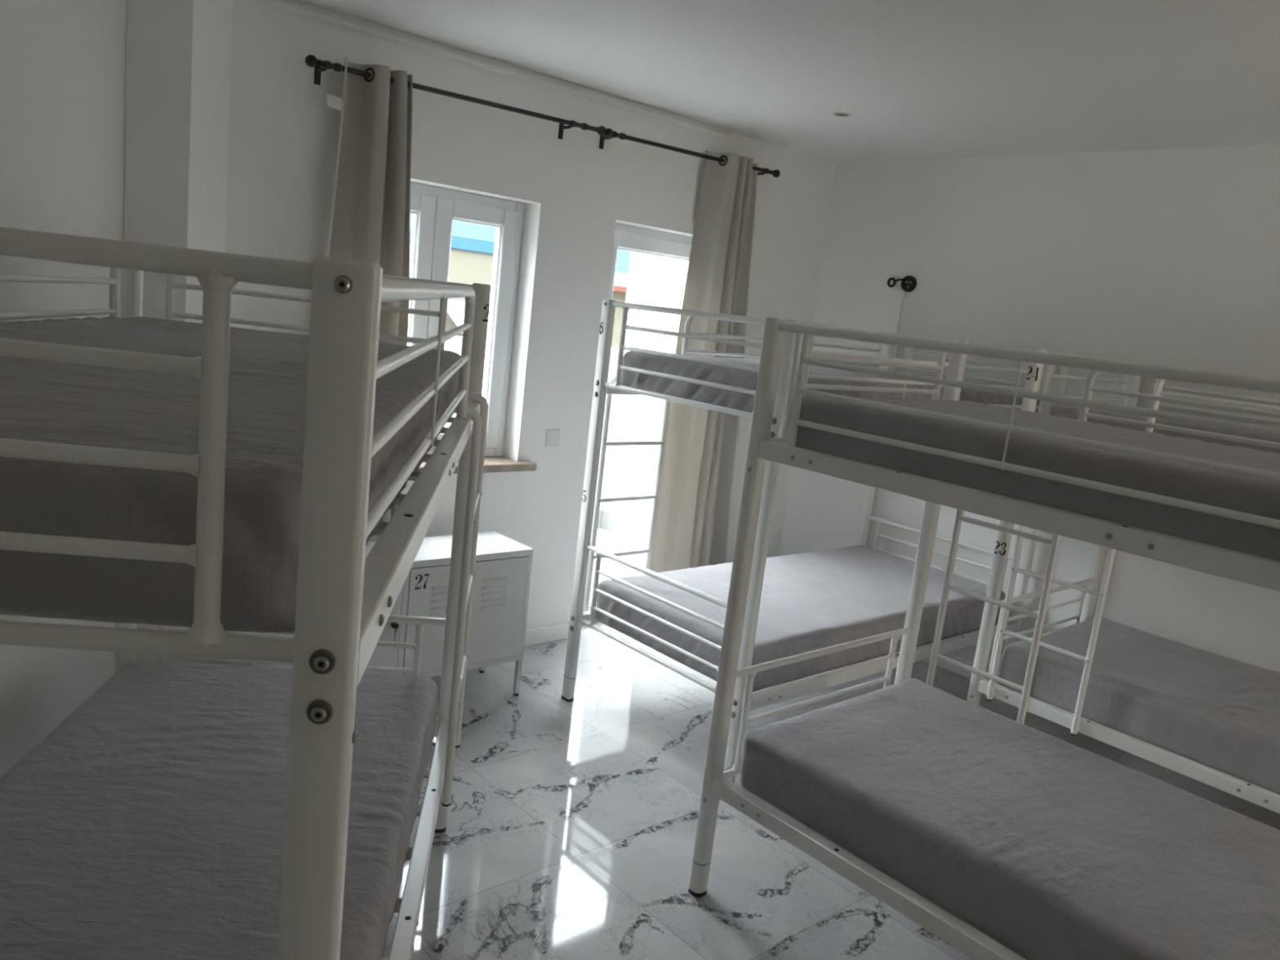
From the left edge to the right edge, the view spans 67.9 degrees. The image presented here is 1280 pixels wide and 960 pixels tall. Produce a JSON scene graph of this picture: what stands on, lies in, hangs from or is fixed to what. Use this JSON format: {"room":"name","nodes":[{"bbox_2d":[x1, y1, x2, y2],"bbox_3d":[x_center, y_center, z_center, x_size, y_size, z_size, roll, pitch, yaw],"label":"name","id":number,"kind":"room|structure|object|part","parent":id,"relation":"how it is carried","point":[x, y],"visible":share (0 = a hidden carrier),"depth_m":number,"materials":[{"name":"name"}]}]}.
{"room":"dormitory","nodes":[
{"label":"dormitory","id":0,"kind":"room"},
{"bbox_2d":[0,0,126,777],"bbox_3d":[-1.495,0.177,0.278,0.250,2.630,7.000,5,10,-7],"label":"wall","id":1,"kind":"structure","parent":0,"point":[63,62],"depth_m":2.61,"materials":[{"name":"white paint"}]},
{"bbox_2d":[123,0,233,663],"bbox_3d":[-1.621,-0.412,3.407,0.192,2.630,0.643,5,10,-7],"label":"column","id":2,"kind":"structure","parent":1,"relation":"attached to","point":[179,52],"depth_m":3.00,"materials":[{"name":"white paint"}]},
{"bbox_2d":[211,0,835,664],"bbox_3d":[-0.388,-0.345,4.643,4.400,2.930,0.310,-3,14,-42],"label":"wall","id":3,"kind":"structure","parent":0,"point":[283,132],"depth_m":4.32,"materials":[{"name":"white paint"}]},
{"bbox_2d":[305,54,606,139],"bbox_3d":[-0.693,-1.515,3.843,1.371,0.107,0.107,-3,14,-42],"label":"curtain rod","id":4,"kind":"object","parent":3,"relation":"attached to","point":[311,60],"visible":1,"depth_m":3.77,"materials":[{"name":"black metal"}]},
{"bbox_2d":[326,57,412,523],"bbox_3d":[-1.073,-0.667,3.701,0.403,1.785,0.104,-1,13,-37],"label":"curtain","id":5,"kind":"object","parent":4,"relation":"hanging from","point":[370,220],"visible":0.42,"depth_m":3.60,"materials":[{"name":"grey fabric"}]},
{"bbox_2d":[407,182,524,456],"bbox_3d":[-0.943,-0.672,4.131,0.915,1.170,0.092,-3,14,-42],"label":"window","id":6,"kind":"structure","parent":3,"relation":"attached to","point":[433,210],"depth_m":4.22,"materials":[{"name":"white plastic"}]},
{"bbox_3d":[-1.093,-0.663,3.988,0.420,1.090,0.068,-3,14,-42],"label":"sash","id":7,"kind":"part","parent":6,"relation":"part of","materials":[{"name":"white plastic"}]},
{"bbox_2d":[524,622,568,646],"bbox_3d":[-0.999,0.798,4.295,1.764,0.085,0.014,-3,14,-42],"label":"baseboard","id":8,"kind":"structure","parent":3,"relation":"attached to","point":[533,636],"depth_m":4.76,"materials":[{"name":"white paint"}]},
{"bbox_2d":[545,429,560,446],"bbox_3d":[-0.415,-0.201,4.535,0.082,0.082,0.012,-3,14,-42],"label":"light switch","id":9,"kind":"object","parent":3,"relation":"attached to","point":[553,436],"visible":1,"depth_m":4.53,"materials":[{"name":"white plastic"}]},
{"bbox_2d":[588,222,692,610],"bbox_3d":[-0.023,-0.254,5.046,0.766,2.090,0.141,-3,14,-42],"label":"door","id":10,"kind":"structure","parent":3,"relation":"attached to","point":[627,237],"depth_m":4.82,"materials":[{"name":"white plastic"}]},
{"bbox_3d":[-0.046,-0.261,5.072,0.766,2.090,0.070,-3,14,-42],"label":"frame","id":11,"kind":"part","parent":10,"relation":"part of","materials":[{"name":"white plastic"}]},
{"bbox_2d":[599,128,780,177],"bbox_3d":[0.268,-1.582,4.688,1.194,0.102,0.107,-3,14,-42],"label":"curtain rod","id":12,"kind":"object","parent":3,"relation":"attached to","point":[610,134],"visible":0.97,"depth_m":4.51,"materials":[{"name":"black metal"}]},
{"bbox_2d":[650,150,758,573],"bbox_3d":[0.393,-0.441,5.093,0.639,2.472,0.126,-3,14,-42],"label":"curtain","id":13,"kind":"object","parent":12,"relation":"hanging from","point":[691,531],"visible":0.73,"depth_m":5.02,"materials":[{"name":"grey fabric"}]},
{"bbox_2d":[737,429,740,444],"bbox_3d":[0.543,-0.244,5.385,0.060,0.082,0.012,-3,14,-42],"label":"light switch","id":14,"kind":"object","parent":3,"relation":"attached to","point":[739,430],"visible":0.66,"depth_m":5.39,"materials":[{"name":"white plastic"}]},
{"bbox_2d":[299,0,1279,163],"bbox_3d":[0.204,-1.192,0.912,8.400,0.200,6.156,-3,14,-42],"label":"ceiling","id":15,"kind":"structure","parent":0,"point":[916,79],"depth_m":3.37,"materials":[{"name":"white paint"}]},
{"bbox_2d":[831,111,851,117],"bbox_3d":[0.889,-1.611,4.190,0.086,0.007,0.086,-3,14,-42],"label":"recessed light","id":16,"kind":"object","parent":15,"relation":"in","point":[842,114],"visible":1,"depth_m":4.19,"materials":[{"name":"white"}]},
{"bbox_2d":[382,622,1279,959],"bbox_3d":[-0.161,1.559,1.472,8.000,0.200,6.100,-3,14,-42],"label":"floor","id":17,"kind":"structure","parent":0,"point":[570,833],"depth_m":3.08,"materials":[{"name":"tile"}]},
{"bbox_2d":[0,226,490,959],"bbox_3d":[-0.897,0.426,1.842,1.032,1.716,2.057,5,10,-7],"label":"bunk bed","id":18,"kind":"object","parent":17,"relation":"on","point":[345,600],"visible":0.8,"depth_m":0.81,"materials":[{"name":"white metal"}]},
{"bbox_3d":[-1.301,-0.288,1.657,0.024,0.321,1.966,5,10,-7],"label":"guard rail","id":19,"kind":"part","parent":18,"relation":"part of","materials":[{"name":"white metal"}]},
{"bbox_3d":[-1.486,0.185,2.754,0.052,1.704,0.042,5,10,-7],"label":"post","id":20,"kind":"part","parent":18,"relation":"part of","materials":[{"name":"white metal"}]},
{"bbox_3d":[-0.724,-0.049,0.743,0.905,0.342,0.034,5,10,-7],"label":"panel","id":21,"kind":"part","parent":18,"relation":"part of","materials":[{"name":"white metal"}]},
{"bbox_2d":[0,659,437,959],"bbox_3d":[-0.954,0.811,1.912,0.899,0.193,1.903,5,10,-7],"label":"mattress","id":22,"kind":"object","parent":18,"relation":"on","point":[148,824],"visible":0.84,"depth_m":2.01,"materials":[{"name":"grey fabric"}]},
{"bbox_2d":[0,316,461,632],"bbox_3d":[-0.843,-0.154,1.734,0.899,0.171,1.903,5,10,-7],"label":"mattress","id":23,"kind":"object","parent":18,"relation":"on","point":[41,401],"visible":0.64,"depth_m":0.88,"materials":[{"name":"grey fabric"}]},
{"bbox_3d":[-1.055,0.551,2.875,0.905,0.342,0.034,5,10,-7],"label":"panel","id":24,"kind":"part","parent":18,"relation":"part of","materials":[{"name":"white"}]},
{"bbox_2d":[315,712,320,717],"bbox_3d":[-0.276,0.201,0.814,0.005,0.004,0.001,5,10,-8],"label":"socket","id":25,"kind":"object","parent":18,"relation":"attached to","point":[317,714],"depth_m":0.81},
{"bbox_3d":[-0.942,-0.432,2.694,0.905,0.342,0.034,5,10,-7],"label":"panel","id":26,"kind":"part","parent":18,"relation":"part of","materials":[{"name":"white metal"}]},
{"bbox_2d":[306,699,333,724],"bbox_3d":[-0.276,0.200,0.819,0.022,0.022,0.004,5,10,-7],"label":"bolt","id":27,"kind":"object","parent":18,"relation":"in","point":[318,712],"depth_m":0.82,"materials":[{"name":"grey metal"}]},
{"bbox_2d":[318,662,324,666],"bbox_3d":[-0.270,0.156,0.806,0.005,0.004,0.001,5,10,-8],"label":"socket","id":28,"kind":"object","parent":18,"relation":"attached to","point":[320,664],"depth_m":0.81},
{"bbox_2d":[308,648,336,674],"bbox_3d":[-0.271,0.155,0.810,0.022,0.022,0.004,5,10,-7],"label":"bolt","id":29,"kind":"object","parent":18,"relation":"in","point":[321,661],"depth_m":0.81,"materials":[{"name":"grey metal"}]},
{"bbox_3d":[-0.331,0.654,0.925,0.052,1.704,0.042,5,10,-7],"label":"post","id":30,"kind":"part","parent":18,"relation":"part of","materials":[{"name":"white metal"}]},
{"bbox_2d":[339,281,344,287],"bbox_3d":[-0.235,-0.154,0.749,0.004,0.004,0.001,5,10,-7],"label":"socket","id":31,"kind":"object","parent":18,"relation":"attached to","point":[341,284],"depth_m":0.75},
{"bbox_2d":[333,275,352,293],"bbox_3d":[-0.235,-0.155,0.753,0.014,0.014,0.004,5,10,-7],"label":"bolt","id":32,"kind":"object","parent":18,"relation":"in","point":[342,284],"depth_m":0.75,"materials":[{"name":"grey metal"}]},
{"bbox_3d":[-0.341,-0.163,1.575,0.024,0.321,1.550,5,10,-7],"label":"guard rail","id":33,"kind":"part","parent":18,"relation":"part of","materials":[{"name":"white metal"}]},
{"bbox_3d":[-0.549,0.270,2.876,0.052,1.704,0.042,5,10,-7],"label":"post","id":34,"kind":"part","parent":18,"relation":"part of","materials":[{"name":"white metal"}]},
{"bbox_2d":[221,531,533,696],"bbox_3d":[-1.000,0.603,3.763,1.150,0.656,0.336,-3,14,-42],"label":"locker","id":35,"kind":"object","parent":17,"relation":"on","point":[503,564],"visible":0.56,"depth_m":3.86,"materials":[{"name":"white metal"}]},
{"bbox_3d":[-1.122,0.562,3.468,0.530,0.435,0.017,-3,14,-42],"label":"door","id":36,"kind":"part","parent":35,"relation":"part of","materials":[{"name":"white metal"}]},
{"bbox_3d":[-0.700,0.542,3.842,0.541,0.435,0.017,-3,14,-42],"label":"door","id":37,"kind":"part","parent":35,"relation":"part of","materials":[{"name":"white metal"}]},
{"bbox_3d":[-0.526,0.844,4.091,0.022,0.155,0.022,-3,14,-42],"label":"leg","id":38,"kind":"part","parent":35,"relation":"part of","materials":[{"name":"white metal"}]},
{"bbox_2d":[561,298,1072,782],"bbox_3d":[0.835,0.174,4.298,2.057,1.716,1.032,-3,14,-42],"label":"bunk bed","id":39,"kind":"object","parent":17,"relation":"on","point":[580,615],"visible":0.47,"depth_m":3.84,"materials":[{"name":"white metal"}]},
{"bbox_3d":[-0.215,0.107,3.970,0.042,1.704,0.052,-3,14,-42],"label":"post","id":40,"kind":"part","parent":39,"relation":"part of","materials":[{"name":"white metal"}]},
{"bbox_3d":[0.058,0.530,3.685,0.034,0.342,0.905,-3,14,-42],"label":"panel","id":41,"kind":"part","parent":39,"relation":"part of","materials":[{"name":"white metal"}]},
{"bbox_3d":[0.171,-0.453,3.504,0.034,0.342,0.905,-3,14,-42],"label":"panel","id":42,"kind":"part","parent":39,"relation":"part of","materials":[{"name":"white metal"}]},
{"bbox_3d":[0.406,0.305,3.280,0.042,1.704,0.052,-3,14,-42],"label":"post","id":43,"kind":"part","parent":39,"relation":"part of","materials":[{"name":"white metal"}]},
{"bbox_3d":[0.765,-0.600,4.649,1.550,0.321,0.024,-3,14,-42],"label":"guard rail","id":44,"kind":"part","parent":39,"relation":"part of","materials":[{"name":"white metal"}]},
{"bbox_2d":[595,545,1005,692],"bbox_3d":[0.798,0.564,4.361,1.903,0.188,0.899,-3,14,-42],"label":"mattress","id":45,"kind":"object","parent":39,"relation":"on","point":[811,601],"visible":0.8,"depth_m":4.01,"materials":[{"name":"grey fabric"}]},
{"bbox_2d":[620,351,1039,413],"bbox_3d":[0.909,-0.399,4.183,1.903,0.164,0.899,-3,14,-42],"label":"mattress","id":46,"kind":"object","parent":39,"relation":"on","point":[735,377],"visible":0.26,"depth_m":3.64,"materials":[{"name":"grey fabric"}]},
{"bbox_3d":[1.281,0.035,5.296,0.042,1.704,0.052,-3,14,-42],"label":"post","id":47,"kind":"part","parent":39,"relation":"part of","materials":[{"name":"white metal"}]},
{"bbox_3d":[1.230,-0.395,3.821,1.966,0.321,0.024,-3,14,-42],"label":"guard rail","id":48,"kind":"part","parent":39,"relation":"part of","materials":[{"name":"white metal"}]},
{"bbox_3d":[1.554,0.458,5.010,0.034,0.342,0.905,-3,14,-42],"label":"panel","id":49,"kind":"part","parent":39,"relation":"part of","materials":[{"name":"white metal"}]},
{"bbox_3d":[1.667,-0.525,4.830,0.034,0.342,0.905,-3,14,-42],"label":"panel","id":50,"kind":"part","parent":39,"relation":"part of","materials":[{"name":"white metal"}]},
{"bbox_3d":[1.902,0.233,4.606,0.042,1.704,0.052,-3,14,-42],"label":"post","id":51,"kind":"part","parent":39,"relation":"part of","materials":[{"name":"white metal"}]},
{"bbox_2d":[688,316,1279,959],"bbox_3d":[1.290,0.593,2.300,1.032,1.716,2.057,-3,14,-42],"label":"bunk bed","id":52,"kind":"object","parent":17,"relation":"on","point":[1260,571],"visible":0.69,"depth_m":2.45,"materials":[{"name":"white metal"}]},
{"bbox_3d":[0.272,0.396,2.703,0.052,1.704,0.042,-3,14,-42],"label":"post","id":53,"kind":"part","parent":52,"relation":"part of","materials":[{"name":"white metal"}]},
{"bbox_3d":[0.590,0.703,3.077,0.905,0.342,0.034,-3,14,-42],"label":"panel","id":54,"kind":"part","parent":52,"relation":"part of","materials":[{"name":"white metal"}]},
{"bbox_3d":[0.703,-0.281,2.896,0.905,0.342,0.034,-3,14,-42],"label":"panel","id":55,"kind":"part","parent":52,"relation":"part of","materials":[{"name":"white metal"}]},
{"bbox_3d":[0.982,0.362,3.332,0.052,1.704,0.042,-3,14,-42],"label":"post","id":56,"kind":"part","parent":52,"relation":"part of","materials":[{"name":"white metal"}]},
{"bbox_2d":[739,678,1279,959],"bbox_3d":[1.233,0.978,2.366,0.899,0.194,1.903,-3,14,-42],"label":"mattress","id":57,"kind":"object","parent":52,"relation":"on","point":[1050,847],"visible":1,"depth_m":2.40,"materials":[{"name":"grey fabric"}]},
{"bbox_3d":[1.003,-0.059,1.854,0.024,0.321,1.966,-3,14,-42],"label":"guard rail","id":58,"kind":"part","parent":52,"relation":"part of","materials":[{"name":"white metal"}]},
{"bbox_2d":[790,395,1279,561],"bbox_3d":[1.346,0.021,2.186,0.899,0.159,1.901,-3,14,-42],"label":"mattress","id":59,"kind":"object","parent":52,"relation":"on","point":[1233,491],"visible":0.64,"depth_m":2.10,"materials":[{"name":"grey fabric"}]},
{"bbox_3d":[1.849,-0.050,2.332,0.024,0.321,1.550,-3,14,-42],"label":"guard rail","id":60,"kind":"part","parent":52,"relation":"part of","materials":[{"name":"white metal"}]},
{"bbox_2d":[966,347,1279,813],"bbox_3d":[2.424,0.531,3.344,1.032,1.716,2.057,-3,14,-42],"label":"bunk bed","id":61,"kind":"object","parent":17,"relation":"on","point":[1088,588],"visible":0.42,"depth_m":3.66,"materials":[{"name":"white metal"}]},
{"bbox_3d":[1.424,0.333,3.764,0.052,1.704,0.042,-3,14,-42],"label":"post","id":62,"kind":"part","parent":61,"relation":"part of","materials":[{"name":"white metal"}]},
{"bbox_3d":[1.742,0.640,4.138,0.905,0.342,0.034,-3,14,-42],"label":"panel","id":63,"kind":"part","parent":61,"relation":"part of","materials":[{"name":"white metal"}]},
{"bbox_3d":[1.855,-0.343,3.957,0.905,0.342,0.034,-3,14,-42],"label":"panel","id":64,"kind":"part","parent":61,"relation":"part of","materials":[{"name":"white metal"}]},
{"bbox_3d":[2.134,0.299,4.393,0.052,1.704,0.042,-3,14,-42],"label":"post","id":65,"kind":"part","parent":61,"relation":"part of","materials":[{"name":"white metal"}]},
{"bbox_2d":[998,617,1279,795],"bbox_3d":[2.388,0.918,3.423,0.899,0.191,1.903,-3,14,-42],"label":"mattress","id":66,"kind":"object","parent":61,"relation":"on","point":[1221,713],"visible":0.9,"depth_m":3.53,"materials":[{"name":"grey fabric"}]},
{"bbox_2d":[1048,404,1279,453],"bbox_3d":[2.499,-0.044,3.247,0.899,0.163,1.903,-3,14,-42],"label":"mattress","id":67,"kind":"object","parent":61,"relation":"on","point":[1069,411],"visible":0.12,"depth_m":3.31,"materials":[{"name":"grey fabric"}]},
{"bbox_3d":[2.291,-0.079,2.763,0.024,0.321,1.550,-3,14,-42],"label":"guard rail","id":68,"kind":"part","parent":61,"relation":"part of","materials":[{"name":"white metal"}]},
{"bbox_3d":[2.865,-0.156,3.544,0.024,0.321,1.966,-3,14,-42],"label":"guard rail","id":69,"kind":"part","parent":61,"relation":"part of","materials":[{"name":"white metal"}]},
{"bbox_2d":[779,145,1279,672],"bbox_3d":[2.996,0.175,3.652,0.250,2.830,5.916,-3,14,-42],"label":"wall","id":70,"kind":"structure","parent":0,"point":[1163,257],"depth_m":4.49,"materials":[{"name":"white paint"}]},
{"bbox_2d":[893,289,906,333],"bbox_3d":[1.313,-0.130,5.334,0.014,1.845,0.070,-3,14,-42],"label":"duct","id":71,"kind":"object","parent":70,"relation":"attached to","point":[897,293],"visible":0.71,"depth_m":5.17,"materials":[{"name":"white paint"}]},
{"bbox_2d":[887,275,916,292],"bbox_3d":[1.419,-1.066,5.151,0.167,0.086,0.034,16,14,41],"label":"wall lamp","id":72,"kind":"object","parent":70,"relation":"attached to","point":[908,283],"visible":1,"depth_m":5.13,"materials":[{"name":"black metal"}]},
{"bbox_2d":[916,646,996,683],"bbox_3d":[2.590,1.270,3.970,0.014,0.085,5.352,-3,14,-42],"label":"baseboard","id":73,"kind":"structure","parent":70,"relation":"attached to","point":[941,664],"depth_m":5.00,"materials":[{"name":"white paint"}]},
{"label":"outside","id":74,"kind":"structure","parent":0,"visible":0},
{"bbox_3d":[-16.961,-5.576,49.004,120.000,0.100,84.240,-3,14,-42],"label":"street","id":75,"kind":"object","parent":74,"visible":0},
{"bbox_2d":[409,228,494,336],"bbox_3d":[-6.366,-1.515,16.604,8.700,5.980,6.900,-3,14,-42],"label":"building","id":76,"kind":"structure","parent":75,"relation":"on","point":[471,259],"depth_m":15.66,"materials":[{"name":"brown"}]},
{"bbox_2d":[611,271,628,347],"bbox_3d":[-1.460,-1.953,22.133,5.500,5.950,6.500,-3,14,-42],"label":"building","id":77,"kind":"structure","parent":75,"relation":"on","point":[620,281],"depth_m":18.67,"materials":[{"name":"beige"}]},
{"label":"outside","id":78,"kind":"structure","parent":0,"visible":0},
{"bbox_2d":[600,251,686,546],"bbox_3d":[0.535,-0.888,6.731,0.312,2.950,1.744,-3,14,-42],"label":"wall","id":79,"kind":"structure","parent":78,"point":[652,280],"depth_m":7.12,"materials":[{"name":"grey paint"}]},
{"bbox_3d":[0.269,0.491,6.880,0.012,0.140,1.732,-3,14,-42],"label":"skirting","id":80,"kind":"part","parent":79,"relation":"part of","materials":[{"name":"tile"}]},
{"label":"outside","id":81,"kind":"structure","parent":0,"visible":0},
{"bbox_2d":[589,528,648,600],"bbox_3d":[-1.021,0.717,5.792,4.100,0.200,1.744,-3,14,-42],"label":"floor","id":82,"kind":"structure","parent":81,"point":[608,541],"depth_m":6.79,"materials":[{"name":"tile"}]},
{"bbox_2d":[444,336,618,528],"bbox_3d":[-1.576,-0.167,6.332,4.050,1.610,0.162,-3,14,-42],"label":"parapet","id":83,"kind":"object","parent":82,"relation":"on","point":[455,344],"visible":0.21,"depth_m":7.29,"materials":[{"name":"grey"}]},
{"bbox_3d":[-1.704,0.377,6.271,3.738,0.140,0.012,-3,14,-42],"label":"skirting","id":84,"kind":"part","parent":83,"relation":"part of","materials":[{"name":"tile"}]}
]}

